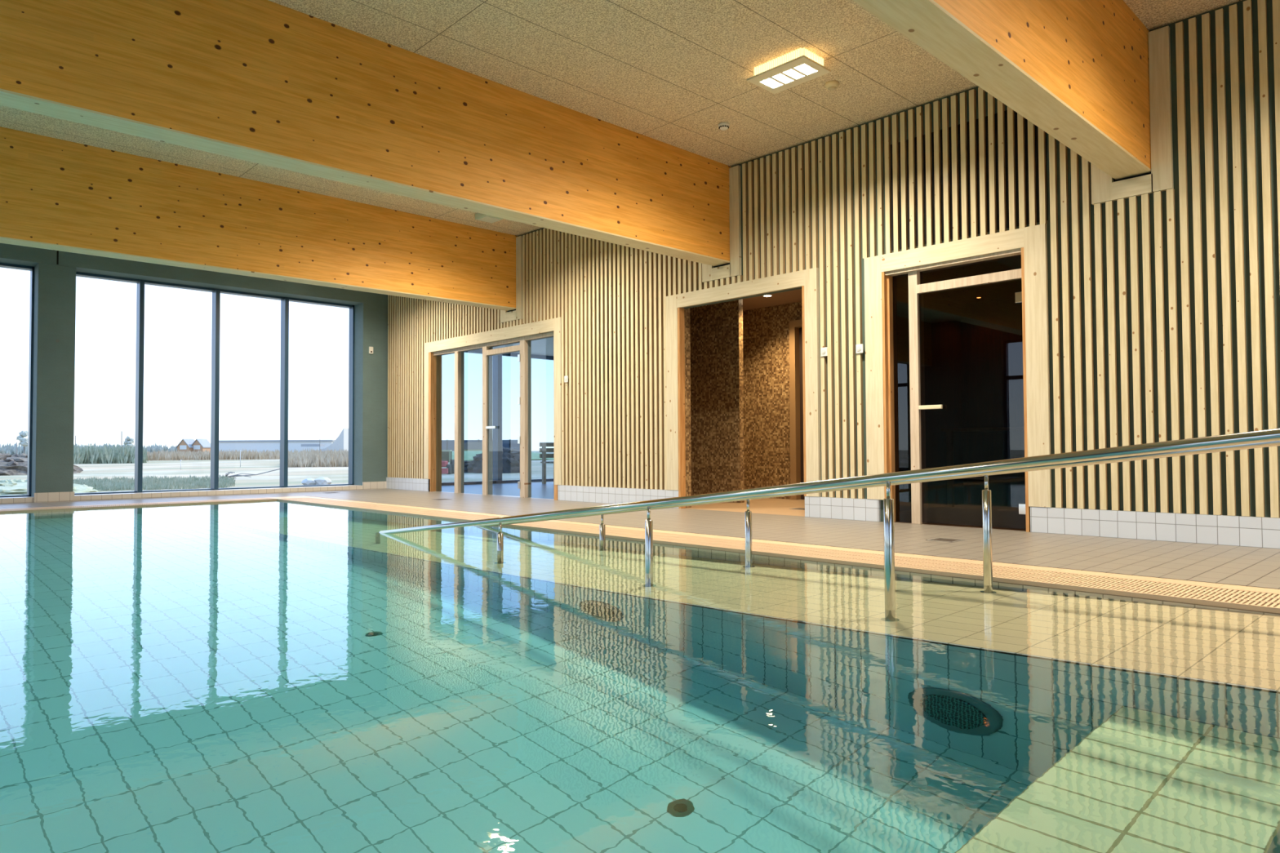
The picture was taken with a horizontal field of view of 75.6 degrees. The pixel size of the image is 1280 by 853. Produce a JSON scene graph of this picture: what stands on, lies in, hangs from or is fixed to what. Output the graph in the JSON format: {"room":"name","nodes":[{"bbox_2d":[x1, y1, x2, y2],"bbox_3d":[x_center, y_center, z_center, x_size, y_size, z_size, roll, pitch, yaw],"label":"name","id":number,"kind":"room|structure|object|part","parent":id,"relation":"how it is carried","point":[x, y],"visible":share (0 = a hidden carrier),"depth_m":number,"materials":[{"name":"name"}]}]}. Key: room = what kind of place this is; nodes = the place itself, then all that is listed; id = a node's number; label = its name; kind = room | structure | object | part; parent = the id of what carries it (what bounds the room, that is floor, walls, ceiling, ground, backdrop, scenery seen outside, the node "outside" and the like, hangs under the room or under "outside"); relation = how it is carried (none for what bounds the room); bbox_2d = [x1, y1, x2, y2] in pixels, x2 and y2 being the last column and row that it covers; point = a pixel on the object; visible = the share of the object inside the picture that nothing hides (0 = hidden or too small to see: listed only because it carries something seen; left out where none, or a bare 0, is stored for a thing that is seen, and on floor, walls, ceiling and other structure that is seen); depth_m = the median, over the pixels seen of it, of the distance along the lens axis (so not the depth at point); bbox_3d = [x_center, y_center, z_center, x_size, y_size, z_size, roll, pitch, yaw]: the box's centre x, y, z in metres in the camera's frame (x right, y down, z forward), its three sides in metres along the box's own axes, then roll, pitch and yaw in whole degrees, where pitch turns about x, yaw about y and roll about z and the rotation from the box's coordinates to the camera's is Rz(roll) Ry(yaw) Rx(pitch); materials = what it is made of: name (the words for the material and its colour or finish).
{"room":"indoor swimming pool","nodes":[
{"label":"indoor swimming pool","id":0,"kind":"room"},
{"bbox_2d":[0,243,387,503],"bbox_3d":[-8.857,-0.843,10.405,12.120,3.675,0.462,1,-2,-44],"label":"wall","id":1,"kind":"structure","parent":0,"point":[55,271],"depth_m":11.44,"materials":[{"name":"concrete"}]},
{"bbox_2d":[0,262,34,497],"bbox_3d":[-9.751,-0.632,9.802,4.160,3.230,0.190,1,-2,-44],"label":"window","id":2,"kind":"structure","parent":1,"relation":"in","point":[31,268],"depth_m":11.17,"materials":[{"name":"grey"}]},
{"bbox_3d":[-7.822,0.943,11.032,9.462,0.128,0.022,1,-2,-44],"label":"tile skirting","id":3,"kind":"part","parent":1,"relation":"part of","materials":[{"name":"beige tile"}]},
{"bbox_2d":[74,271,354,494],"bbox_3d":[-6.481,-0.565,12.921,4.160,3.230,0.190,1,-2,-44],"label":"window","id":4,"kind":"structure","parent":1,"relation":"in","point":[140,283],"depth_m":12.79,"materials":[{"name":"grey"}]},
{"bbox_2d":[368,346,373,354],"bbox_3d":[-4.613,-1.308,14.146,0.070,0.120,0.032,1,-2,-44],"label":"wall sensor","id":5,"kind":"object","parent":1,"relation":"attached to","point":[371,348],"visible":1,"depth_m":14.13,"materials":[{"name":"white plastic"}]},
{"bbox_2d":[481,337,553,356],"bbox_3d":[-0.537,-1.610,14.957,6.180,0.130,5.500,1,-2,-44],"label":"ceiling","id":6,"kind":"structure","parent":0,"point":[544,347],"depth_m":15.67,"materials":[{"name":"white plastic"}]},
{"bbox_2d":[0,0,1241,235],"bbox_3d":[-2.528,-2.992,3.766,12.050,0.200,18.800,1,-2,-44],"label":"ceiling","id":7,"kind":"structure","parent":0,"point":[669,72],"depth_m":6.45,"materials":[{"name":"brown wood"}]},
{"bbox_2d":[0,126,517,311],"bbox_3d":[-6.154,-2.256,7.536,12.030,1.032,0.240,1,-2,-44],"label":"beam","id":8,"kind":"structure","parent":7,"relation":"attached to","point":[56,194],"depth_m":8.99,"materials":[{"name":"brown wood"}]},
{"bbox_2d":[0,0,730,266],"bbox_3d":[-3.464,-2.345,4.718,12.030,1.032,0.240,1,-2,-44],"label":"beam","id":9,"kind":"structure","parent":7,"relation":"attached to","point":[267,82],"depth_m":5.87,"materials":[{"name":"brown wood"}]},
{"bbox_2d":[475,213,502,222],"bbox_3d":[-1.920,-2.674,10.504,0.260,0.080,0.260,1,-2,-44],"label":"ceiling light","id":10,"kind":"object","parent":7,"relation":"attached to","point":[478,216],"visible":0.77,"depth_m":10.47,"materials":[{"name":"grey plastic"}]},
{"bbox_2d":[477,216,501,222],"bbox_3d":[-1.920,-2.636,10.503,0.220,0.005,0.220,1,-2,-44],"label":"diffuser","id":11,"kind":"object","parent":10,"relation":"attached to","point":[486,219],"depth_m":10.48,"materials":[{"name":"white"}]},
{"bbox_2d":[718,121,729,130],"bbox_3d":[0.778,-2.779,7.648,0.104,0.050,0.104,1,-2,-44],"label":"smoke detector","id":12,"kind":"object","parent":7,"relation":"attached to","point":[723,126],"visible":1,"depth_m":7.62,"materials":[{"name":"white plastic"}]},
{"bbox_2d":[746,47,831,93],"bbox_3d":[1.161,-2.788,6.451,0.360,0.100,0.540,1,-2,-44],"label":"ceiling light","id":13,"kind":"object","parent":7,"relation":"attached to","point":[801,65],"visible":1,"depth_m":6.41,"materials":[{"name":"beige plastic"}]},
{"bbox_2d":[825,80,839,90],"bbox_3d":[1.586,-2.806,6.802,0.116,0.050,0.116,1,-2,-44],"label":"ceiling sensor","id":14,"kind":"object","parent":7,"relation":"attached to","point":[832,85],"visible":1,"depth_m":6.77,"materials":[{"name":"beige plastic"}]},
{"bbox_2d":[852,0,1151,179],"bbox_3d":[-0.756,-2.436,1.881,12.030,1.032,0.240,1,-2,-44],"label":"beam","id":15,"kind":"structure","parent":7,"relation":"attached to","point":[1077,70],"depth_m":4.79,"materials":[{"name":"brown wood"}]},
{"bbox_2d":[0,481,1279,593],"bbox_3d":[-0.282,1.029,5.852,18.300,0.400,18.900,1,-2,-44],"label":"floor","id":16,"kind":"structure","parent":0,"point":[1215,566],"depth_m":6.28,"materials":[{"name":"beige tile"}]},
{"bbox_2d":[539,442,554,484],"bbox_3d":[-1.187,0.713,16.230,1.500,0.800,0.545,1,-2,-37],"label":"slatted bench","id":17,"kind":"object","parent":16,"relation":"on","point":[544,450],"visible":0.34,"depth_m":15.98,"materials":[{"name":"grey wood"}]},
{"bbox_3d":[-1.862,0.710,15.997,0.060,0.800,0.060,1,-2,-37],"label":"leg","id":18,"kind":"part","parent":17,"relation":"part of","materials":[{"name":"grey metal"}]},
{"bbox_2d":[788,507,804,510],"bbox_3d":[1.780,0.907,9.068,0.200,0.002,0.200,1,-2,-44],"label":"floor drain","id":19,"kind":"object","parent":16,"relation":"on","point":[800,508],"visible":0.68,"depth_m":9.07,"materials":[{"name":"grey"}]},
{"bbox_2d":[925,537,964,542],"bbox_3d":[2.202,0.818,5.948,0.200,0.002,0.200,1,-2,-44],"label":"floor drain","id":20,"kind":"object","parent":16,"relation":"on","point":[944,540],"visible":1,"depth_m":5.95,"materials":[{"name":"grey metal"}]},
{"bbox_3d":[-2.666,1.547,3.456,7.960,1.539,15.150,1,-2,-44],"label":"basin","id":21,"kind":"object","parent":16,"relation":"in","visible":0},
{"bbox_2d":[0,497,276,512],"bbox_3d":[-7.872,0.962,8.927,7.560,0.024,0.323,1,-2,-44],"label":"grate","id":22,"kind":"object","parent":21,"relation":"on","point":[35,509],"visible":1,"depth_m":10.28,"materials":[{"name":"beige plastic"}]},
{"bbox_2d":[0,500,1279,852],"bbox_3d":[-2.695,1.456,3.431,7.680,1.320,14.950,1,-2,-44],"label":"water","id":23,"kind":"object","parent":21,"relation":"in","point":[270,676],"visible":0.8,"depth_m":2.25,"materials":[{"name":"teal liquid"}]},
{"bbox_2d":[276,497,1279,613],"bbox_3d":[0.217,0.849,6.230,0.422,0.024,14.750,1,-2,-44],"label":"grate","id":24,"kind":"object","parent":21,"relation":"on","point":[1203,595],"visible":0.93,"depth_m":4.71,"materials":[{"name":"beige plastic"}]},
{"bbox_2d":[378,428,1279,610],"bbox_3d":[1.225,0.564,3.355,0.076,2.006,9.991,1,-2,-44],"label":"handrail","id":25,"kind":"object","parent":21,"relation":"on","point":[1268,435],"visible":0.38,"depth_m":3.51,"materials":[{"name":"silver metal"}]},
{"bbox_3d":[-0.956,0.698,5.638,0.019,0.085,0.019,1,-2,-44],"label":"post","id":26,"kind":"part","parent":25,"relation":"part of","materials":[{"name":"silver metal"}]},
{"bbox_3d":[0.049,0.487,4.589,0.019,0.085,0.019,1,-2,-44],"label":"post","id":27,"kind":"part","parent":25,"relation":"part of","materials":[{"name":"silver metal"}]},
{"bbox_3d":[1.225,0.564,3.355,0.038,2.006,9.991,1,-2,-44],"label":"rail","id":28,"kind":"part","parent":25,"relation":"part of","materials":[{"name":"silver metal"}]},
{"bbox_3d":[1.064,0.276,3.530,0.019,0.085,0.019,1,-2,-44],"label":"post","id":29,"kind":"part","parent":25,"relation":"part of","materials":[{"name":"silver metal"}]},
{"bbox_2d":[477,440,1279,585],"bbox_3d":[1.883,0.577,3.983,0.076,2.006,9.991,1,-2,-44],"label":"handrail","id":30,"kind":"object","parent":21,"relation":"on","point":[986,493],"visible":0.38,"depth_m":4.13,"materials":[{"name":"silver metal"}]},
{"bbox_3d":[-0.285,0.709,6.253,0.019,0.085,0.019,1,-2,-44],"label":"post","id":31,"kind":"part","parent":30,"relation":"part of","materials":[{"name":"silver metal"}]},
{"bbox_3d":[0.688,0.505,5.238,0.019,0.085,0.019,1,-2,-44],"label":"post","id":32,"kind":"part","parent":30,"relation":"part of","materials":[{"name":"silver metal"}]},
{"bbox_3d":[1.883,0.577,3.983,0.038,2.006,9.991,1,-2,-44],"label":"rail","id":33,"kind":"part","parent":30,"relation":"part of","materials":[{"name":"silver metal"}]},
{"bbox_3d":[1.739,0.286,4.140,0.019,0.085,0.019,1,-2,-44],"label":"post","id":34,"kind":"part","parent":30,"relation":"part of","materials":[{"name":"silver metal"}]},
{"bbox_2d":[742,288,801,311],"bbox_3d":[1.502,-1.683,9.923,2.180,0.075,3.000,1,-2,-44],"label":"ceiling","id":35,"kind":"structure","parent":0,"point":[795,295],"depth_m":10.62,"materials":[{"name":"brown"}]},
{"bbox_2d":[386,0,1279,548],"bbox_3d":[2.671,-0.950,8.595,2.300,3.675,18.700,1,-2,-44],"label":"wall","id":36,"kind":"structure","parent":0,"point":[1164,306],"depth_m":6.84,"materials":[{"name":"beige wood"}]},
{"bbox_2d":[423,316,561,484],"bbox_3d":[-2.254,-0.295,12.112,0.053,2.204,3.580,1,-2,-44],"label":"trim","id":37,"kind":"structure","parent":36,"relation":"attached to","point":[554,325],"depth_m":11.45,"materials":[{"name":"brown wood"}]},
{"bbox_2d":[428,331,557,500],"bbox_3d":[-2.175,-0.112,12.136,0.200,2.240,3.351,1,-2,-44],"label":"door","id":38,"kind":"structure","parent":36,"relation":"in","point":[524,348],"depth_m":12.21,"materials":[{"name":"brown wood"}]},
{"bbox_3d":[-2.803,-0.067,12.793,0.110,2.190,0.100,1,-2,-44],"label":"frame post","id":39,"kind":"part","parent":38,"relation":"part of","materials":[{"name":"brown wood"}]},
{"bbox_3d":[-2.260,-0.085,12.224,0.110,2.190,0.107,1,-2,-44],"label":"frame post","id":40,"kind":"part","parent":38,"relation":"part of","materials":[{"name":"brown wood"}]},
{"bbox_3d":[-2.168,0.013,12.052,0.038,0.035,0.245,1,-2,-44],"label":"handle","id":41,"kind":"part","parent":38,"relation":"part of","materials":[{"name":"silver metal"}]},
{"bbox_3d":[-1.600,-0.106,11.533,0.110,2.190,0.115,1,-2,-44],"label":"frame post","id":42,"kind":"part","parent":38,"relation":"part of","materials":[{"name":"brown wood"}]},
{"bbox_2d":[500,235,522,323],"bbox_3d":[-1.818,-2.075,11.684,0.040,1.160,0.522,1,-2,-44],"label":"trim","id":43,"kind":"structure","parent":36,"relation":"attached to","point":[515,314],"depth_m":11.54,"materials":[{"name":"brown wood"}]},
{"bbox_2d":[564,375,568,382],"bbox_3d":[-0.963,-0.616,10.714,0.021,0.084,0.072,1,-2,-44],"label":"switch plate","id":44,"kind":"object","parent":36,"relation":"attached to","point":[566,378],"visible":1,"depth_m":10.71,"materials":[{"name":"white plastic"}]},
{"bbox_2d":[702,164,741,282],"bbox_3d":[0.872,-2.164,8.866,0.040,1.160,0.522,1,-2,-44],"label":"trim","id":45,"kind":"structure","parent":36,"relation":"attached to","point":[709,273],"depth_m":8.72,"materials":[{"name":"brown wood"}]},
{"bbox_2d":[666,267,821,497],"bbox_3d":[1.023,-0.406,8.678,0.053,2.208,2.035,1,-2,-44],"label":"trim","id":46,"kind":"structure","parent":36,"relation":"attached to","point":[809,278],"depth_m":8.33,"materials":[{"name":"brown wood"}]},
{"bbox_2d":[788,319,804,499],"bbox_3d":[2.344,-0.225,10.458,0.140,2.330,0.980,1,-2,-44],"label":"door","id":47,"kind":"structure","parent":36,"relation":"in","point":[795,327],"depth_m":10.74,"materials":[{"name":"brown wood"}]},
{"bbox_3d":[2.380,-0.179,10.492,0.040,2.240,0.800,1,-2,-44],"label":"panel","id":48,"kind":"part","parent":47,"relation":"part of","materials":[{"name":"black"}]},
{"bbox_2d":[820,346,827,356],"bbox_3d":[1.754,-0.712,7.868,0.021,0.084,0.072,1,-2,-44],"label":"switch plate","id":49,"kind":"object","parent":36,"relation":"attached to","point":[824,351],"visible":1,"depth_m":7.86,"materials":[{"name":"white plastic"}]},
{"bbox_3d":[1.964,0.767,7.659,0.037,0.198,18.400,1,-2,-44],"label":"tile skirting","id":50,"kind":"part","parent":36,"relation":"part of","materials":[{"name":"white tile"}]},
{"bbox_2d":[855,343,862,353],"bbox_3d":[2.018,-0.716,7.591,0.021,0.084,0.072,1,-2,-44],"label":"switch plate","id":51,"kind":"object","parent":36,"relation":"attached to","point":[859,348],"visible":1,"depth_m":7.58,"materials":[{"name":"white plastic"}]},
{"bbox_2d":[881,247,1030,532],"bbox_3d":[2.682,-0.281,7.025,0.170,2.254,1.253,1,-2,-44],"label":"door","id":52,"kind":"structure","parent":36,"relation":"in","point":[954,349],"depth_m":7.01,"materials":[{"name":"brown wood"}]},
{"bbox_3d":[2.366,-0.255,7.400,0.010,2.225,0.185,1,-2,-44],"label":"pane","id":53,"kind":"part","parent":52,"relation":"part of","materials":[{"name":"glass"}]},
{"bbox_3d":[2.456,-0.258,7.302,0.115,2.225,0.082,1,-2,-44],"label":"frame post","id":54,"kind":"part","parent":52,"relation":"part of","materials":[{"name":"brown wood"}]},
{"bbox_3d":[2.516,-0.168,7.143,0.025,0.035,0.210,1,-2,-44],"label":"handle","id":55,"kind":"part","parent":52,"relation":"part of","materials":[{"name":"brown wood"}]},
{"bbox_3d":[2.798,-1.319,6.970,0.010,0.125,0.918,1,-2,-44],"label":"pane","id":56,"kind":"part","parent":52,"relation":"part of","materials":[{"name":"clear glass"}]},
{"bbox_2d":[863,223,1052,507],"bbox_3d":[2.632,-0.460,6.992,0.053,2.210,1.590,1,-2,-44],"label":"trim","id":57,"kind":"structure","parent":36,"relation":"attached to","point":[1033,239],"depth_m":6.60,"materials":[{"name":"brown wood"}]},
{"bbox_2d":[1090,25,1173,204],"bbox_3d":[3.580,-2.254,6.029,0.040,1.160,0.522,1,-2,-44],"label":"trim","id":58,"kind":"structure","parent":36,"relation":"attached to","point":[1104,188],"depth_m":5.89,"materials":[{"name":"brown wood"}]},
{"bbox_3d":[1.334,-0.298,12.967,6.180,2.620,0.100,1,-2,-44],"label":"wall","id":59,"kind":"structure","parent":0,"visible":0},
{"bbox_2d":[441,349,553,485],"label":"window","id":60,"kind":"structure","parent":59,"relation":"in","point":[497,359],"depth_m":16.32,"materials":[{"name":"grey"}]},
{"label":"outside","id":61,"kind":"structure","parent":0,"visible":0},
{"bbox_2d":[0,451,554,492],"bbox_3d":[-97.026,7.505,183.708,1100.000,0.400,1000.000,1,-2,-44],"label":"field","id":62,"kind":"structure","parent":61,"point":[337,475],"depth_m":71.00,"materials":[{"name":"white snow"}]},
{"bbox_2d":[16,430,27,453],"bbox_3d":[-137.434,4.169,184.254,2.988,6.705,3.411,1,-2,-44],"label":"bare tree","id":63,"kind":"object","parent":62,"relation":"on","point":[24,442],"visible":0.84,"depth_m":183.53,"materials":[{"name":"grey plant"}]},
{"bbox_2d":[0,453,83,475],"bbox_3d":[-53.805,3.901,69.468,11.223,3.368,11.300,1,-2,-44],"label":"dirt mound","id":64,"kind":"object","parent":62,"relation":"on","point":[15,464],"visible":0.41,"depth_m":66.60,"materials":[{"name":"soil"}]},
{"bbox_2d":[0,479,98,495],"bbox_3d":[-27.854,2.939,36.529,6.592,1.225,6.703,1,-2,-44],"label":"dirt mound","id":65,"kind":"object","parent":62,"relation":"on","point":[7,487],"visible":0.4,"depth_m":35.34,"materials":[{"name":"white snow"}]},
{"bbox_2d":[0,440,177,455],"bbox_3d":[-256.403,12.061,480.699,239.860,8.082,151.900,1,-2,-44],"label":"treeline","id":66,"kind":"object","parent":62,"relation":"on","point":[9,449],"visible":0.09,"depth_m":427.76,"materials":[{"name":"green plant"}]},
{"bbox_2d":[73,441,147,464],"bbox_3d":[-97.585,4.608,151.722,23.232,3.676,61.798,1,-2,-44],"label":"scrub","id":67,"kind":"object","parent":62,"relation":"on","point":[89,455],"visible":0.79,"depth_m":127.12,"materials":[{"name":"green plant"}]},
{"bbox_2d":[123,435,133,448],"bbox_3d":[-142.245,5.642,229.657,2.809,6.253,3.272,1,-2,-44],"label":"bare tree","id":68,"kind":"object","parent":62,"relation":"on","point":[129,441],"visible":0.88,"depth_m":228.85,"materials":[{"name":"grey plant"}]},
{"bbox_2d":[73,473,235,491],"bbox_3d":[-27.396,3.032,46.314,9.067,0.447,16.347,1,-2,-30],"label":"grass","id":69,"kind":"structure","parent":62,"relation":"on","point":[148,483],"depth_m":43.54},
{"bbox_2d":[175,439,194,452],"bbox_3d":[-227.667,10.229,415.558,6.800,7.950,9.800,0,-2,0],"label":"house","id":70,"kind":"structure","parent":62,"relation":"on","point":[184,444],"depth_m":411.07,"materials":[{"name":"brown wood"}]},
{"bbox_2d":[191,439,210,452],"bbox_3d":[-222.419,10.280,418.419,6.800,7.950,9.800,0,-2,0],"label":"house","id":71,"kind":"structure","parent":62,"relation":"on","point":[202,445],"depth_m":413.99,"materials":[{"name":"beige brick"}]},
{"bbox_2d":[144,446,348,460],"bbox_3d":[-91.134,6.502,206.265,73.684,2.762,84.483,1,-2,-44],"label":"reeds","id":72,"kind":"object","parent":62,"relation":"on","point":[166,455],"visible":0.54,"depth_m":173.17,"materials":[{"name":"plant"}]},
{"bbox_2d":[218,468,279,478],"bbox_3d":[-26.111,3.059,54.091,4.852,0.760,3.080,0,-2,-5],"label":"fallen branch","id":73,"kind":"object","parent":62,"relation":"on","point":[236,475],"visible":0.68,"depth_m":55.04,"materials":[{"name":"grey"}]},
{"bbox_2d":[218,440,335,453],"bbox_3d":[-153.853,9.009,353.348,49.000,6.300,13.000,0,-2,0],"label":"long hall","id":74,"kind":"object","parent":62,"relation":"on","point":[238,445],"visible":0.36,"depth_m":347.34,"materials":[{"name":"grey"}]},
{"bbox_2d":[301,477,315,485],"bbox_3d":[-17.825,3.011,44.469,0.855,0.492,0.795,1,-2,-44],"label":"boulder","id":75,"kind":"object","parent":62,"relation":"on","point":[308,481],"visible":0.74,"depth_m":44.19,"materials":[{"name":"grey stone"}]},
{"bbox_2d":[288,449,348,467],"bbox_3d":[-39.103,3.927,107.428,22.903,2.066,33.975,1,-2,-44],"label":"undergrowth","id":76,"kind":"object","parent":62,"relation":"on","point":[310,460],"visible":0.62,"depth_m":92.62,"materials":[{"name":"plant"}]},
{"bbox_2d":[314,476,332,484],"bbox_3d":[-17.274,3.012,44.733,0.870,0.560,0.950,1,-2,-44],"label":"boulder","id":77,"kind":"object","parent":62,"relation":"on","point":[322,480],"visible":0.75,"depth_m":44.42,"materials":[{"name":"grey stone"}]},
{"bbox_2d":[301,427,348,452],"bbox_3d":[-119.112,5.803,313.235,16.000,10.200,8.000,0,-2,0],"label":"grandstand","id":78,"kind":"object","parent":62,"relation":"on","point":[341,442],"visible":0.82,"depth_m":309.23,"materials":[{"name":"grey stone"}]},
{"bbox_2d":[441,449,454,474],"bbox_3d":[-15.076,2.711,62.754,1.480,1.850,4.150,0,-2,-5],"label":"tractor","id":79,"kind":"object","parent":62,"relation":"on","point":[446,455],"visible":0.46,"depth_m":63.69,"materials":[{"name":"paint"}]},
{"bbox_2d":[463,460,474,472],"bbox_3d":[-13.758,3.705,68.563,4.110,1.890,4.123,1,-2,-44],"label":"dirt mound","id":80,"kind":"object","parent":62,"relation":"on","point":[468,467],"visible":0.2,"depth_m":66.88,"materials":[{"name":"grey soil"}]},
{"bbox_2d":[463,441,482,451],"bbox_3d":[-33.423,4.879,168.611,7.800,3.400,4.600,0,-2,0],"label":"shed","id":81,"kind":"object","parent":62,"relation":"on","point":[468,446],"visible":0.29,"depth_m":166.33,"materials":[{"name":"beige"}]},
{"bbox_2d":[441,439,519,451],"bbox_3d":[-49.037,5.568,209.835,40.300,4.400,0.304,0,-2,0],"label":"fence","id":82,"kind":"object","parent":62,"relation":"on","point":[446,444],"visible":0.18,"depth_m":209.80,"materials":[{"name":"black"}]},
{"bbox_2d":[471,446,519,473],"bbox_3d":[-11.219,3.581,66.988,4.802,3.945,4.835,1,-2,-44],"label":"rock","id":83,"kind":"object","parent":62,"relation":"on","point":[510,456],"visible":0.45,"depth_m":65.47,"materials":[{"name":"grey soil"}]},
{"bbox_2d":[452,451,554,461],"bbox_3d":[-31.571,5.975,146.503,44.219,3.209,31.878,1,-2,-44],"label":"grass bank","id":84,"kind":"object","parent":62,"relation":"on","point":[468,455],"visible":0.08,"depth_m":138.23,"materials":[{"name":"green plant"}]}
]}

